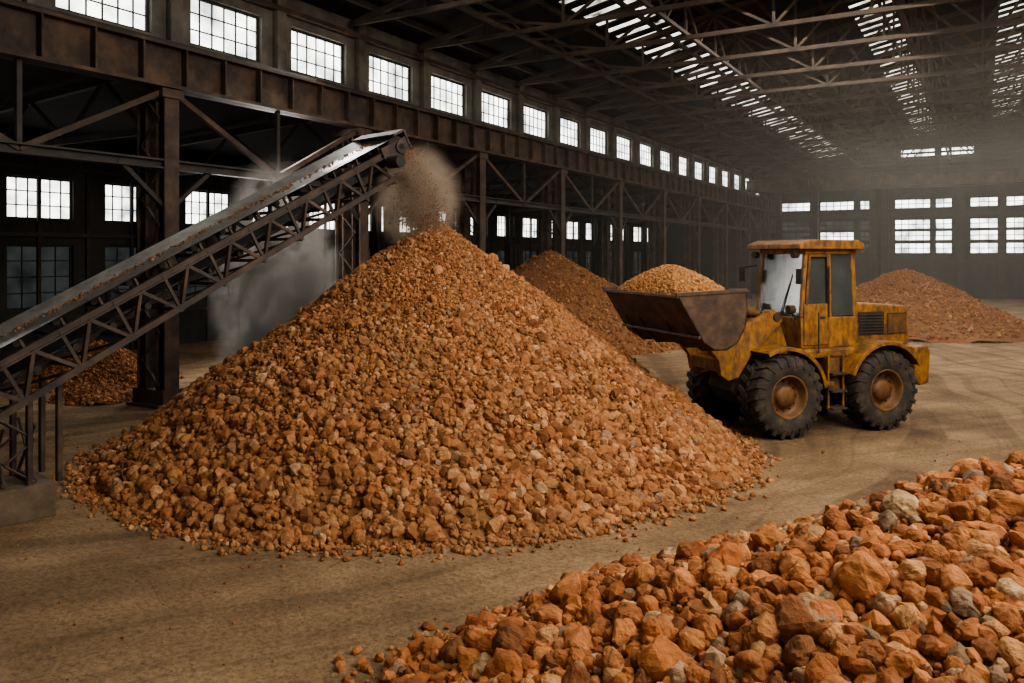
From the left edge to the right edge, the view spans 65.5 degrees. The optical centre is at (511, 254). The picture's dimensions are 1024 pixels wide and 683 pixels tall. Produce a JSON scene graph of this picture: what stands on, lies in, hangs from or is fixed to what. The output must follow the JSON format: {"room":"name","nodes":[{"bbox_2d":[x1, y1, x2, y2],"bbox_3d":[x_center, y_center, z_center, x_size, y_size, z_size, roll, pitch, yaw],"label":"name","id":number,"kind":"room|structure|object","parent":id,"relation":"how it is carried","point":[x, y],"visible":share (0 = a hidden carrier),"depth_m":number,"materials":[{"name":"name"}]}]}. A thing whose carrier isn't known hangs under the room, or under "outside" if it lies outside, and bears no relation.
{"room":"ore storage warehouse","nodes":[
{"label":"ore storage warehouse","id":0,"kind":"room"},
{"bbox_2d":[0,128,658,358],"bbox_3d":[-6.090,-0.500,37.244,0.300,7.200,74.000,0,0,31],"label":"wall","id":1,"kind":"structure","parent":0,"point":[224,323],"depth_m":28.13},
{"bbox_2d":[7,245,71,310],"bbox_3d":[-14.081,0.650,23.678,0.120,1.900,1.950,0,0,31],"label":"window","id":2,"kind":"structure","parent":1,"relation":"in","point":[56,260],"depth_m":23.55,"materials":[{"name":"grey glass"}]},
{"bbox_2d":[7,175,71,220],"bbox_3d":[-14.081,-1.675,23.678,0.120,1.250,1.950,0,0,31],"label":"window","id":3,"kind":"structure","parent":1,"relation":"in","point":[56,194],"depth_m":23.75,"materials":[{"name":"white glass"}]},
{"bbox_2d":[105,183,135,222],"bbox_3d":[-12.569,-1.675,26.246,0.120,1.250,1.950,0,0,31],"label":"window","id":4,"kind":"structure","parent":1,"relation":"in","point":[116,195],"depth_m":25.83,"materials":[{"name":"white glass"}]},
{"bbox_2d":[105,246,135,299],"bbox_3d":[-12.569,0.650,26.246,0.120,1.900,1.950,0,0,31],"label":"window","id":5,"kind":"structure","parent":1,"relation":"in","point":[114,255],"depth_m":25.80,"materials":[{"name":"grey glass"}]},
{"bbox_2d":[186,190,228,224],"bbox_3d":[-11.056,-1.675,28.813,0.120,1.250,1.950,0,0,31],"label":"window","id":6,"kind":"structure","parent":1,"relation":"in","point":[196,201],"depth_m":28.62,"materials":[{"name":"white glass"}]},
{"bbox_2d":[186,247,228,299],"bbox_3d":[-11.056,0.650,28.813,0.120,1.900,1.950,0,0,31],"label":"window","id":7,"kind":"structure","parent":1,"relation":"in","point":[222,292],"depth_m":29.04,"materials":[{"name":"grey glass"}]},
{"bbox_2d":[253,247,288,296],"bbox_3d":[-9.543,0.650,31.381,0.120,1.900,1.950,0,0,31],"label":"window","id":8,"kind":"structure","parent":1,"relation":"in","point":[261,272],"depth_m":31.13,"materials":[{"name":"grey glass"}]},
{"bbox_2d":[310,248,334,292],"bbox_3d":[-8.031,0.650,33.949,0.120,1.900,1.950,0,0,31],"label":"window","id":9,"kind":"structure","parent":1,"relation":"in","point":[316,254],"depth_m":33.77,"materials":[{"name":"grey glass"}]},
{"bbox_2d":[310,204,334,230],"bbox_3d":[-8.031,-1.675,33.949,0.120,1.250,1.950,0,0,31],"label":"window","id":10,"kind":"structure","parent":1,"relation":"in","point":[330,225],"depth_m":34.12,"materials":[{"name":"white glass"}]},
{"bbox_2d":[0,132,658,349],"bbox_3d":[-5.909,-0.400,37.138,0.120,7.000,74.000,0,0,31],"label":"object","id":11,"kind":"structure","parent":1,"relation":"attached to","point":[37,166],"depth_m":28.60,"materials":[{"name":"metal"}]},
{"bbox_2d":[400,210,416,232],"bbox_3d":[-5.006,-1.675,39.084,0.120,1.250,1.950,0,0,31],"label":"window","id":12,"kind":"structure","parent":1,"relation":"in","point":[402,230],"depth_m":38.69,"materials":[{"name":"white glass"}]},
{"bbox_2d":[498,215,504,236],"bbox_3d":[-0.469,-1.675,46.787,0.120,1.250,1.950,0,0,31],"label":"window","id":13,"kind":"structure","parent":1,"relation":"in","point":[501,219],"depth_m":46.47,"materials":[{"name":"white glass"}]},
{"bbox_2d":[523,217,536,237],"bbox_3d":[1.044,-1.675,49.355,0.120,1.250,1.950,0,0,31],"label":"window","id":14,"kind":"structure","parent":1,"relation":"in","point":[526,221],"depth_m":49.29,"materials":[{"name":"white glass"}]},
{"bbox_2d":[523,250,536,263],"bbox_3d":[1.044,0.650,49.355,0.120,1.900,1.950,0,0,31],"label":"window","id":15,"kind":"structure","parent":1,"relation":"in","point":[526,253],"depth_m":49.18,"materials":[{"name":"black glass"}]},
{"bbox_2d":[567,221,577,239],"bbox_3d":[4.069,-1.675,54.490,0.120,1.250,1.950,0,0,31],"label":"window","id":16,"kind":"structure","parent":1,"relation":"in","point":[570,223],"depth_m":54.49,"materials":[{"name":"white glass"}]},
{"bbox_2d":[567,251,577,263],"bbox_3d":[4.069,0.650,54.490,0.120,1.900,1.950,0,0,31],"label":"window","id":17,"kind":"structure","parent":1,"relation":"in","point":[569,253],"depth_m":54.60,"materials":[{"name":"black glass"}]},
{"bbox_2d":[634,251,641,274],"bbox_3d":[10.118,0.650,64.760,0.120,1.900,1.950,0,0,31],"label":"window","id":18,"kind":"structure","parent":1,"relation":"in","point":[635,252],"depth_m":64.93,"materials":[{"name":"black glass"}]},
{"bbox_2d":[634,226,641,241],"bbox_3d":[10.118,-1.675,64.760,0.120,1.250,1.950,0,0,31],"label":"window","id":19,"kind":"structure","parent":1,"relation":"in","point":[635,228],"depth_m":64.93,"materials":[{"name":"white glass"}]},
{"bbox_2d":[0,58,734,210],"bbox_3d":[-2.169,-3.950,34.935,9.400,0.700,74.000,0,0,31],"label":"truss","id":20,"kind":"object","parent":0,"point":[61,112],"depth_m":23.44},
{"bbox_2d":[19,0,766,197],"bbox_3d":[1.751,-5.460,32.626,0.300,2.280,74.000,0,0,31],"label":"wall","id":21,"kind":"structure","parent":0,"point":[157,8],"depth_m":23.68,"materials":[{"name":"concrete"}]},
{"bbox_2d":[56,0,148,32],"bbox_3d":[-8.163,-5.180,15.834,0.120,1.120,2.000,0,0,31],"label":"window","id":22,"kind":"structure","parent":21,"relation":"in","point":[134,14],"depth_m":16.08,"materials":[{"name":"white glass"}]},
{"bbox_2d":[191,0,258,61],"bbox_3d":[-6.666,-5.180,18.376,0.120,1.120,2.000,0,0,31],"label":"window","id":23,"kind":"structure","parent":21,"relation":"in","point":[214,26],"depth_m":18.36,"materials":[{"name":"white glass"}]},
{"bbox_2d":[291,28,342,83],"bbox_3d":[-5.169,-5.180,20.918,0.120,1.120,2.000,0,0,31],"label":"window","id":24,"kind":"structure","parent":21,"relation":"in","point":[311,55],"depth_m":20.91,"materials":[{"name":"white glass"}]},
{"bbox_2d":[369,53,409,101],"bbox_3d":[-3.671,-5.180,23.459,0.120,1.120,2.000,0,0,31],"label":"window","id":25,"kind":"structure","parent":21,"relation":"in","point":[389,78],"depth_m":23.49,"materials":[{"name":"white glass"}]},
{"bbox_2d":[21,0,768,189],"bbox_3d":[1.988,-5.350,32.486,0.250,2.100,74.000,0,0,31],"label":"trim","id":26,"kind":"structure","parent":21,"relation":"attached to","point":[174,8],"depth_m":24.58,"materials":[{"name":"concrete"}]},
{"bbox_2d":[431,74,463,116],"bbox_3d":[-2.174,-5.180,26.001,0.120,1.120,2.000,0,0,31],"label":"window","id":27,"kind":"structure","parent":21,"relation":"in","point":[447,95],"depth_m":26.08,"materials":[{"name":"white glass"}]},
{"bbox_2d":[482,91,508,128],"bbox_3d":[-0.677,-5.180,28.543,0.120,1.120,2.000,0,0,31],"label":"window","id":28,"kind":"structure","parent":21,"relation":"in","point":[495,109],"depth_m":28.66,"materials":[{"name":"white glass"}]},
{"bbox_2d":[524,105,545,138],"bbox_3d":[0.820,-5.180,31.085,0.120,1.120,2.000,0,0,31],"label":"window","id":29,"kind":"structure","parent":21,"relation":"in","point":[534,118],"depth_m":31.16,"materials":[{"name":"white glass"}]},
{"bbox_2d":[560,116,577,146],"bbox_3d":[2.317,-5.180,33.627,0.120,1.120,2.000,0,0,31],"label":"window","id":30,"kind":"structure","parent":21,"relation":"in","point":[568,128],"depth_m":33.73,"materials":[{"name":"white glass"}]},
{"bbox_2d":[591,127,605,154],"bbox_3d":[3.815,-5.180,36.169,0.120,1.120,2.000,0,0,31],"label":"window","id":31,"kind":"structure","parent":21,"relation":"in","point":[598,137],"depth_m":36.38,"materials":[{"name":"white glass"}]},
{"bbox_2d":[617,135,629,160],"bbox_3d":[5.312,-5.180,38.710,0.120,1.120,2.000,0,0,31],"label":"window","id":32,"kind":"structure","parent":21,"relation":"in","point":[623,144],"depth_m":38.92,"materials":[{"name":"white glass"}]},
{"bbox_2d":[640,143,650,166],"bbox_3d":[6.809,-5.180,41.252,0.120,1.120,2.000,0,0,31],"label":"window","id":33,"kind":"structure","parent":21,"relation":"in","point":[645,150],"depth_m":41.47,"materials":[{"name":"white glass"}]},
{"bbox_2d":[661,150,669,171],"bbox_3d":[8.306,-5.180,43.794,0.120,1.120,2.000,0,0,31],"label":"window","id":34,"kind":"structure","parent":21,"relation":"in","point":[665,156],"depth_m":44.05,"materials":[{"name":"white glass"}]},
{"bbox_2d":[679,156,686,175],"bbox_3d":[9.804,-5.180,46.336,0.120,1.120,2.000,0,0,31],"label":"window","id":35,"kind":"structure","parent":21,"relation":"in","point":[682,160],"depth_m":46.61,"materials":[{"name":"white glass"}]},
{"bbox_2d":[695,161,701,179],"bbox_3d":[11.301,-5.180,48.877,0.120,1.120,2.000,0,0,31],"label":"window","id":36,"kind":"structure","parent":21,"relation":"in","point":[698,166],"depth_m":49.16,"materials":[{"name":"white glass"}]},
{"bbox_2d":[350,0,492,26],"bbox_3d":[10.478,-7.970,12.862,34.427,3.577,0.130,0,0,30],"label":"roof truss","id":37,"kind":"object","parent":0,"point":[374,16],"depth_m":20.71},
{"bbox_2d":[0,293,1023,682],"bbox_3d":[9.389,3.250,20.176,44.300,0.300,88.300,0,0,31],"label":"floor","id":38,"kind":"structure","parent":0,"point":[978,386],"depth_m":8.00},
{"bbox_2d":[0,77,144,145],"bbox_3d":[-11.471,-0.450,18.943,8.841,7.100,0.300,0,0,31],"label":"frame","id":39,"kind":"object","parent":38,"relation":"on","point":[95,83],"visible":0.68,"depth_m":17.92,"materials":[{"name":"metal"}]},
{"bbox_2d":[46,378,131,405],"bbox_3d":[-8.899,2.908,17.184,2.159,0.529,1.770,0,0,-3],"label":"pile","id":40,"kind":"object","parent":38,"relation":"on","point":[100,391],"visible":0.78,"depth_m":16.80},
{"bbox_2d":[11,340,183,392],"bbox_3d":[-10.203,2.654,19.594,3.987,1.116,3.632,0,0,-27],"label":"pile","id":41,"kind":"object","parent":38,"relation":"on","point":[120,367],"visible":0.36,"depth_m":18.78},
{"bbox_2d":[126,87,183,408],"bbox_3d":[-7.337,-0.140,16.508,1.100,6.480,0.700,0,0,31],"label":"steel column","id":42,"kind":"structure","parent":38,"relation":"on","point":[158,348],"depth_m":16.37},
{"bbox_2d":[0,129,457,526],"bbox_3d":[-4.841,0.481,10.690,10.006,5.237,1.977,0,0,-42],"label":"conveyor belt","id":43,"kind":"object","parent":38,"relation":"on","point":[27,495],"visible":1,"depth_m":10.63,"materials":[{"name":"metal"}]},
{"bbox_2d":[136,117,334,349],"bbox_3d":[-8.476,-0.450,24.027,8.841,7.100,0.300,0,0,31],"label":"frame","id":44,"kind":"object","parent":38,"relation":"on","point":[235,132],"visible":0.3,"depth_m":23.51,"materials":[{"name":"metal"}]},
{"bbox_2d":[332,128,371,281],"bbox_3d":[-4.342,-0.140,21.591,1.100,6.480,0.700,0,0,31],"label":"steel column","id":45,"kind":"structure","parent":38,"relation":"on","point":[351,235],"depth_m":21.50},
{"bbox_2d":[273,142,461,328],"bbox_3d":[-5.482,-0.450,29.110,8.841,7.100,0.300,0,0,31],"label":"frame","id":46,"kind":"object","parent":38,"relation":"on","point":[278,258],"visible":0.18,"depth_m":31.18,"materials":[{"name":"metal"}]},
{"bbox_2d":[49,220,781,565],"bbox_3d":[-1.165,1.384,13.641,11.169,3.996,11.417,0,0,31],"label":"pile","id":47,"kind":"object","parent":38,"relation":"on","point":[433,396],"visible":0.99,"depth_m":10.22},
{"bbox_2d":[373,160,544,254],"bbox_3d":[-2.488,-0.450,34.194,8.841,7.100,0.300,0,0,31],"label":"frame","id":48,"kind":"object","parent":38,"relation":"on","point":[377,212],"visible":0.43,"depth_m":35.73,"materials":[{"name":"metal"}]},
{"bbox_2d":[455,152,487,252],"bbox_3d":[-1.348,-0.140,26.675,1.100,6.480,0.700,0,0,31],"label":"steel column","id":49,"kind":"structure","parent":38,"relation":"on","point":[479,164],"depth_m":26.54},
{"bbox_2d":[17,372,1014,680],"bbox_3d":[1.496,3.074,13.755,15.017,0.082,16.478,0,0,0],"label":"stones","id":50,"kind":"object","parent":38,"relation":"on","point":[340,666],"visible":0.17,"depth_m":6.77},
{"bbox_2d":[447,173,601,229],"bbox_3d":[0.507,-0.450,39.278,8.841,7.100,0.300,0,0,31],"label":"frame","id":51,"kind":"object","parent":38,"relation":"on","point":[451,203],"visible":0.31,"depth_m":39.48,"materials":[{"name":"metal"}]},
{"bbox_2d":[539,169,566,255],"bbox_3d":[1.647,-0.140,31.759,1.100,6.480,0.700,0,0,31],"label":"steel column","id":52,"kind":"structure","parent":38,"relation":"on","point":[546,196],"depth_m":31.64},
{"bbox_2d":[506,184,649,269],"bbox_3d":[3.501,-0.450,44.361,8.841,7.100,0.300,0,0,31],"label":"frame","id":53,"kind":"object","parent":38,"relation":"on","point":[509,209],"visible":0.44,"depth_m":46.35,"materials":[{"name":"metal"}]},
{"bbox_2d":[510,250,682,355],"bbox_3d":[1.278,1.563,29.602,11.764,3.511,11.445,0,0,40],"label":"pile","id":54,"kind":"object","parent":38,"relation":"on","point":[581,292],"visible":0.32,"depth_m":27.04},
{"bbox_2d":[600,181,624,285],"bbox_3d":[4.641,-0.140,36.842,1.100,6.480,0.700,0,0,31],"label":"steel column","id":55,"kind":"structure","parent":38,"relation":"on","point":[618,191],"depth_m":36.73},
{"bbox_2d":[553,190,685,251],"bbox_3d":[6.496,-0.450,49.445,8.841,7.100,0.300,0,0,31],"label":"frame","id":56,"kind":"object","parent":38,"relation":"on","point":[644,192],"visible":0.18,"depth_m":49.11,"materials":[{"name":"metal"}]},
{"bbox_2d":[591,196,710,274],"bbox_3d":[9.490,-0.450,54.528,8.841,7.100,0.300,0,0,31],"label":"frame","id":57,"kind":"object","parent":38,"relation":"on","point":[594,218],"visible":0.38,"depth_m":56.56,"materials":[{"name":"metal"}]},
{"bbox_2d":[646,190,667,269],"bbox_3d":[7.636,-0.140,41.926,1.100,6.480,0.700,0,0,31],"label":"steel column","id":58,"kind":"structure","parent":38,"relation":"on","point":[651,194],"depth_m":41.81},
{"bbox_2d":[334,450,1023,682],"bbox_3d":[4.632,2.245,5.635,10.763,2.080,7.825,0,0,31],"label":"rock pile","id":59,"kind":"object","parent":38,"relation":"on","point":[922,581],"visible":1,"depth_m":5.13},
{"bbox_2d":[623,201,735,282],"bbox_3d":[12.485,-0.450,59.612,8.841,7.100,0.300,0,0,31],"label":"frame","id":60,"kind":"object","parent":38,"relation":"on","point":[625,229],"visible":0.41,"depth_m":61.58,"materials":[{"name":"metal"}]},
{"bbox_2d":[683,197,701,273],"bbox_3d":[10.630,-0.140,47.010,1.100,6.480,0.700,0,0,31],"label":"steel column","id":61,"kind":"structure","parent":38,"relation":"on","point":[687,201],"depth_m":46.89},
{"bbox_2d":[655,206,756,224],"bbox_3d":[15.479,-0.450,64.696,8.841,7.100,0.300,0,0,31],"label":"frame","id":62,"kind":"object","parent":38,"relation":"on","point":[730,207],"visible":0.2,"depth_m":63.58,"materials":[{"name":"metal"}]},
{"bbox_2d":[713,203,728,287],"bbox_3d":[13.624,-0.140,52.093,1.100,6.480,0.700,0,0,31],"label":"steel column","id":63,"kind":"structure","parent":38,"relation":"on","point":[716,206],"depth_m":51.97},
{"bbox_2d":[737,208,751,298],"bbox_3d":[16.619,-0.140,57.177,1.100,6.480,0.700,0,0,31],"label":"steel column","id":64,"kind":"structure","parent":38,"relation":"on","point":[740,210],"depth_m":57.05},
{"bbox_2d":[755,211,769,294],"bbox_3d":[19.613,-0.140,62.260,1.100,6.480,0.700,0,0,31],"label":"steel column","id":65,"kind":"structure","parent":38,"relation":"on","point":[766,220],"depth_m":62.21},
{"bbox_2d":[603,239,929,438],"bbox_3d":[4.741,1.415,14.474,5.591,3.370,2.570,0,0,-20],"label":"wheel loader","id":66,"kind":"object","parent":38,"relation":"on","point":[807,347],"visible":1,"depth_m":13.94,"materials":[{"name":"metal"}]},
{"bbox_2d":[787,302,929,384],"bbox_3d":[6.075,1.618,14.957,2.728,1.511,1.800,0,0,-20],"label":"hood","id":67,"kind":"object","parent":66,"relation":"attached to","point":[834,333],"depth_m":14.20,"materials":[{"name":"paint"}]},
{"bbox_2d":[856,268,1023,343],"bbox_3d":[16.275,1.932,32.900,10.241,2.768,10.336,0,0,-12],"label":"pile","id":68,"kind":"object","parent":38,"relation":"on","point":[937,312],"visible":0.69,"depth_m":29.97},
{"bbox_3d":[-16.320,-0.140,1.257,1.100,6.480,0.700,0,0,30],"label":"steel column","id":69,"kind":"structure","parent":38,"relation":"on","visible":0},
{"bbox_2d":[0,0,775,242],"bbox_3d":[2.332,-2.633,32.292,0.440,3.534,73.975,0,0,31],"label":"girder","id":70,"kind":"object","parent":69,"relation":"on","point":[30,33],"visible":0.91,"depth_m":18.58,"materials":[{"name":"metal"}]},
{"bbox_2d":[742,168,1023,194],"bbox_3d":[31.255,-5.105,48.904,33.380,1.390,2.400,0,0,31],"label":"horizontal beam","id":71,"kind":"structure","parent":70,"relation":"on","point":[1015,175],"depth_m":52.06,"materials":[{"name":"metal"}]},
{"bbox_2d":[417,0,731,50],"bbox_3d":[11.975,-7.970,15.404,34.427,3.577,0.130,0,0,30],"label":"roof truss","id":72,"kind":"object","parent":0,"point":[438,42],"depth_m":22.07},
{"bbox_2d":[300,0,1023,173],"bbox_3d":[16.787,-8.230,23.769,35.200,3.660,74.000,0,0,31],"label":"ceiling","id":73,"kind":"structure","parent":0,"point":[446,21],"depth_m":30.66,"materials":[{"name":"black metal"}]},
{"bbox_2d":[440,0,809,171],"bbox_3d":[4.681,-6.540,30.605,0.100,0.480,72.508,0,0,30],"label":"roof bracing","id":74,"kind":"structure","parent":73,"relation":"attached to","point":[466,9],"depth_m":26.62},
{"bbox_2d":[637,0,868,168],"bbox_3d":[8.297,-6.960,28.469,0.100,1.320,72.519,0,0,30],"label":"roof bracing","id":75,"kind":"structure","parent":73,"relation":"attached to","point":[662,15],"depth_m":28.81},
{"bbox_2d":[675,48,1023,143],"bbox_3d":[23.953,-7.970,35.738,34.427,3.577,0.130,0,0,30],"label":"roof truss","id":76,"kind":"object","parent":73,"relation":"attached to","point":[982,119],"depth_m":39.42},
{"bbox_2d":[692,57,1023,149],"bbox_3d":[25.450,-7.970,38.280,34.427,3.577,0.130,0,0,30],"label":"roof truss","id":77,"kind":"object","parent":73,"relation":"attached to","point":[701,147],"depth_m":41.99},
{"bbox_2d":[706,69,1023,155],"bbox_3d":[26.947,-7.970,40.822,34.427,3.577,0.130,0,0,30],"label":"roof truss","id":78,"kind":"object","parent":73,"relation":"attached to","point":[981,135],"depth_m":44.53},
{"bbox_2d":[720,78,1023,159],"bbox_3d":[28.445,-7.970,43.364,34.427,3.577,0.130,0,0,30],"label":"roof truss","id":79,"kind":"object","parent":73,"relation":"attached to","point":[979,142],"depth_m":47.00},
{"bbox_2d":[732,87,1023,164],"bbox_3d":[29.942,-7.970,45.905,34.427,3.577,0.130,0,0,30],"label":"roof truss","id":80,"kind":"object","parent":73,"relation":"attached to","point":[981,148],"depth_m":49.50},
{"bbox_2d":[743,97,1023,168],"bbox_3d":[31.439,-7.970,48.447,34.427,3.577,0.130,0,0,30],"label":"roof truss","id":81,"kind":"object","parent":73,"relation":"attached to","point":[895,158],"depth_m":52.15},
{"bbox_2d":[753,103,1023,171],"bbox_3d":[32.936,-7.970,50.989,34.427,3.577,0.130,0,0,30],"label":"roof truss","id":82,"kind":"object","parent":73,"relation":"attached to","point":[982,158],"depth_m":54.62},
{"bbox_2d":[763,110,1023,175],"bbox_3d":[34.433,-7.970,53.531,34.427,3.577,0.130,0,0,30],"label":"roof truss","id":83,"kind":"object","parent":73,"relation":"attached to","point":[980,163],"depth_m":57.03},
{"bbox_2d":[347,0,1023,172],"bbox_3d":[16.765,-8.145,23.782,32.630,3.310,74.000,0,0,31],"label":"roof","id":84,"kind":"structure","parent":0,"point":[363,3],"depth_m":29.20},
{"bbox_2d":[470,0,970,70],"bbox_3d":[13.472,-7.970,17.945,34.427,3.577,0.130,0,0,30],"label":"roof truss","id":85,"kind":"object","parent":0,"point":[489,63],"depth_m":23.22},
{"bbox_2d":[515,0,1023,86],"bbox_3d":[14.969,-7.970,20.487,34.427,3.577,0.130,0,0,30],"label":"roof truss","id":86,"kind":"object","parent":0,"point":[532,80],"depth_m":25.08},
{"bbox_2d":[552,0,1023,99],"bbox_3d":[16.467,-7.970,23.029,34.427,3.577,0.130,0,0,30],"label":"roof truss","id":87,"kind":"object","parent":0,"point":[983,48],"depth_m":27.06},
{"bbox_2d":[584,0,1023,110],"bbox_3d":[17.964,-7.970,25.571,34.427,3.577,0.130,0,0,30],"label":"roof truss","id":88,"kind":"object","parent":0,"point":[600,106],"depth_m":29.37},
{"bbox_2d":[612,0,1023,120],"bbox_3d":[19.461,-7.970,28.113,34.427,3.577,0.130,0,0,30],"label":"roof truss","id":89,"kind":"object","parent":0,"point":[983,83],"depth_m":31.83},
{"bbox_2d":[635,11,1023,129],"bbox_3d":[20.958,-7.970,30.655,34.427,3.577,0.130,0,0,30],"label":"roof truss","id":90,"kind":"object","parent":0,"point":[981,98],"depth_m":34.36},
{"bbox_2d":[657,28,1023,137],"bbox_3d":[22.456,-7.970,33.196,34.427,3.577,0.130,0,0,30],"label":"roof truss","id":91,"kind":"object","parent":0,"point":[666,134],"depth_m":36.90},
{"bbox_2d":[666,113,1023,298],"bbox_3d":[31.850,-3.500,58.012,44.000,13.200,0.300,0,0,31],"label":"wall","id":92,"kind":"structure","parent":0,"point":[981,279],"depth_m":59.16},
{"bbox_2d":[782,221,809,230],"bbox_3d":[22.616,-2.275,63.417,2.200,0.750,0.120,0,0,31],"label":"window","id":93,"kind":"structure","parent":92,"relation":"in","point":[786,226],"depth_m":63.39,"materials":[{"name":"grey glass"}]},
{"bbox_2d":[782,202,809,211],"bbox_3d":[22.616,-3.800,63.417,2.200,0.700,0.120,0,0,31],"label":"window","id":94,"kind":"structure","parent":92,"relation":"in","point":[786,207],"depth_m":63.42,"materials":[{"name":"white glass"}]},
{"bbox_2d":[782,232,809,239],"bbox_3d":[22.616,-1.425,63.417,2.200,0.750,0.120,0,0,31],"label":"window","id":95,"kind":"structure","parent":92,"relation":"in","point":[787,235],"depth_m":63.39,"materials":[{"name":"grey glass"}]},
{"bbox_2d":[820,220,853,230],"bbox_3d":[25.244,-2.275,61.869,2.500,0.750,0.120,0,0,31],"label":"window","id":96,"kind":"structure","parent":92,"relation":"in","point":[824,225],"depth_m":61.88,"materials":[{"name":"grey glass"}]},
{"bbox_2d":[820,201,853,210],"bbox_3d":[25.244,-3.800,61.869,2.500,0.700,0.120,0,0,31],"label":"window","id":97,"kind":"structure","parent":92,"relation":"in","point":[839,205],"depth_m":61.84,"materials":[{"name":"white glass"}]},
{"bbox_2d":[820,232,853,239],"bbox_3d":[25.244,-1.425,61.869,2.500,0.750,0.120,0,0,31],"label":"window","id":98,"kind":"structure","parent":92,"relation":"in","point":[823,235],"depth_m":61.84,"materials":[{"name":"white glass"}]},
{"bbox_2d":[769,166,1023,298],"bbox_3d":[35.468,-1.550,55.286,34.400,9.300,0.425,0,0,31],"label":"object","id":99,"kind":"structure","parent":92,"relation":"attached to","point":[1002,212],"depth_m":59.05,"materials":[{"name":"metal"}]},
{"bbox_2d":[895,243,930,253],"bbox_3d":[29.767,-0.500,59.204,2.400,0.800,0.120,0,0,31],"label":"window","id":100,"kind":"structure","parent":92,"relation":"in","point":[900,248],"depth_m":59.16,"materials":[{"name":"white glass"}]},
{"bbox_2d":[895,230,930,240],"bbox_3d":[29.767,-1.425,59.204,2.400,0.750,0.120,0,0,31],"label":"window","id":101,"kind":"structure","parent":92,"relation":"in","point":[899,235],"depth_m":59.16,"materials":[{"name":"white glass"}]},
{"bbox_2d":[895,219,930,229],"bbox_3d":[29.767,-2.275,59.204,2.400,0.750,0.120,0,0,31],"label":"window","id":102,"kind":"structure","parent":92,"relation":"in","point":[902,224],"depth_m":59.16,"materials":[{"name":"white glass"}]},
{"bbox_2d":[895,199,930,208],"bbox_3d":[29.767,-3.800,59.204,2.400,0.700,0.120,0,0,31],"label":"window","id":103,"kind":"structure","parent":92,"relation":"in","point":[902,203],"depth_m":59.19,"materials":[{"name":"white glass"}]},
{"bbox_2d":[900,148,934,157],"bbox_3d":[30.069,-7.550,59.026,2.300,0.600,0.120,0,0,31],"label":"window","id":104,"kind":"structure","parent":92,"relation":"in","point":[925,149],"depth_m":58.95,"materials":[{"name":"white glass"}]},
{"bbox_2d":[935,243,951,253],"bbox_3d":[31.534,-0.500,58.164,1.100,0.800,0.120,0,0,31],"label":"window","id":105,"kind":"structure","parent":92,"relation":"in","point":[940,248],"depth_m":58.13,"materials":[{"name":"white glass"}]},
{"bbox_2d":[935,230,951,240],"bbox_3d":[31.534,-1.425,58.164,1.100,0.750,0.120,0,0,31],"label":"window","id":106,"kind":"structure","parent":92,"relation":"in","point":[940,235],"depth_m":58.13,"materials":[{"name":"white glass"}]},
{"bbox_2d":[935,218,951,228],"bbox_3d":[31.534,-2.275,58.164,1.100,0.750,0.120,0,0,31],"label":"window","id":107,"kind":"structure","parent":92,"relation":"in","point":[939,223],"depth_m":58.13,"materials":[{"name":"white glass"}]},
{"bbox_2d":[935,198,951,207],"bbox_3d":[31.534,-3.800,58.164,1.100,0.700,0.120,0,0,31],"label":"window","id":108,"kind":"structure","parent":92,"relation":"in","point":[939,202],"depth_m":58.13,"materials":[{"name":"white glass"}]},
{"bbox_2d":[940,146,974,155],"bbox_3d":[32.266,-7.550,57.732,2.200,0.600,0.120,0,0,31],"label":"window","id":109,"kind":"structure","parent":92,"relation":"in","point":[958,147],"depth_m":57.68,"materials":[{"name":"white glass"}]},
{"bbox_2d":[970,242,997,253],"bbox_3d":[33.709,-0.500,56.882,1.750,0.800,0.120,0,0,31],"label":"window","id":110,"kind":"structure","parent":92,"relation":"in","point":[975,247],"depth_m":56.85,"materials":[{"name":"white glass"}]},
{"bbox_2d":[970,218,997,228],"bbox_3d":[33.709,-2.275,56.882,1.750,0.750,0.120,0,0,31],"label":"window","id":111,"kind":"structure","parent":92,"relation":"in","point":[974,222],"depth_m":56.87,"materials":[{"name":"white glass"}]},
{"bbox_2d":[970,230,997,239],"bbox_3d":[33.709,-1.425,56.882,1.750,0.750,0.120,0,0,31],"label":"window","id":112,"kind":"structure","parent":92,"relation":"in","point":[974,234],"depth_m":56.85,"materials":[{"name":"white glass"}]},
{"bbox_2d":[970,196,997,206],"bbox_3d":[33.709,-3.800,56.882,1.750,0.700,0.120,0,0,31],"label":"window","id":113,"kind":"structure","parent":92,"relation":"in","point":[974,201],"depth_m":56.88,"materials":[{"name":"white glass"}]},
{"bbox_2d":[1007,242,1023,253],"bbox_3d":[35.756,-0.500,55.677,2.100,0.800,0.120,0,0,31],"label":"window","id":114,"kind":"structure","parent":92,"relation":"in","point":[1012,247],"depth_m":55.90,"materials":[{"name":"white glass"}]},
{"bbox_2d":[1007,229,1023,239],"bbox_3d":[35.756,-1.425,55.677,2.100,0.750,0.120,0,0,31],"label":"window","id":115,"kind":"structure","parent":92,"relation":"in","point":[1012,234],"depth_m":55.90,"materials":[{"name":"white glass"}]},
{"bbox_2d":[1007,217,1023,227],"bbox_3d":[35.756,-2.275,55.677,2.100,0.750,0.120,0,0,31],"label":"window","id":116,"kind":"structure","parent":92,"relation":"in","point":[1012,222],"depth_m":55.90,"materials":[{"name":"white glass"}]},
{"bbox_2d":[1007,196,1023,205],"bbox_3d":[35.756,-3.800,55.677,2.100,0.700,0.120,0,0,31],"label":"window","id":117,"kind":"structure","parent":92,"relation":"in","point":[1011,200],"depth_m":55.90,"materials":[{"name":"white glass"}]},
{"bbox_2d":[894,0,952,164],"bbox_3d":[13.034,-7.510,25.675,0.100,2.420,72.525,0,0,30],"label":"roof bracing","id":118,"kind":"structure","parent":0,"point":[915,51],"depth_m":30.27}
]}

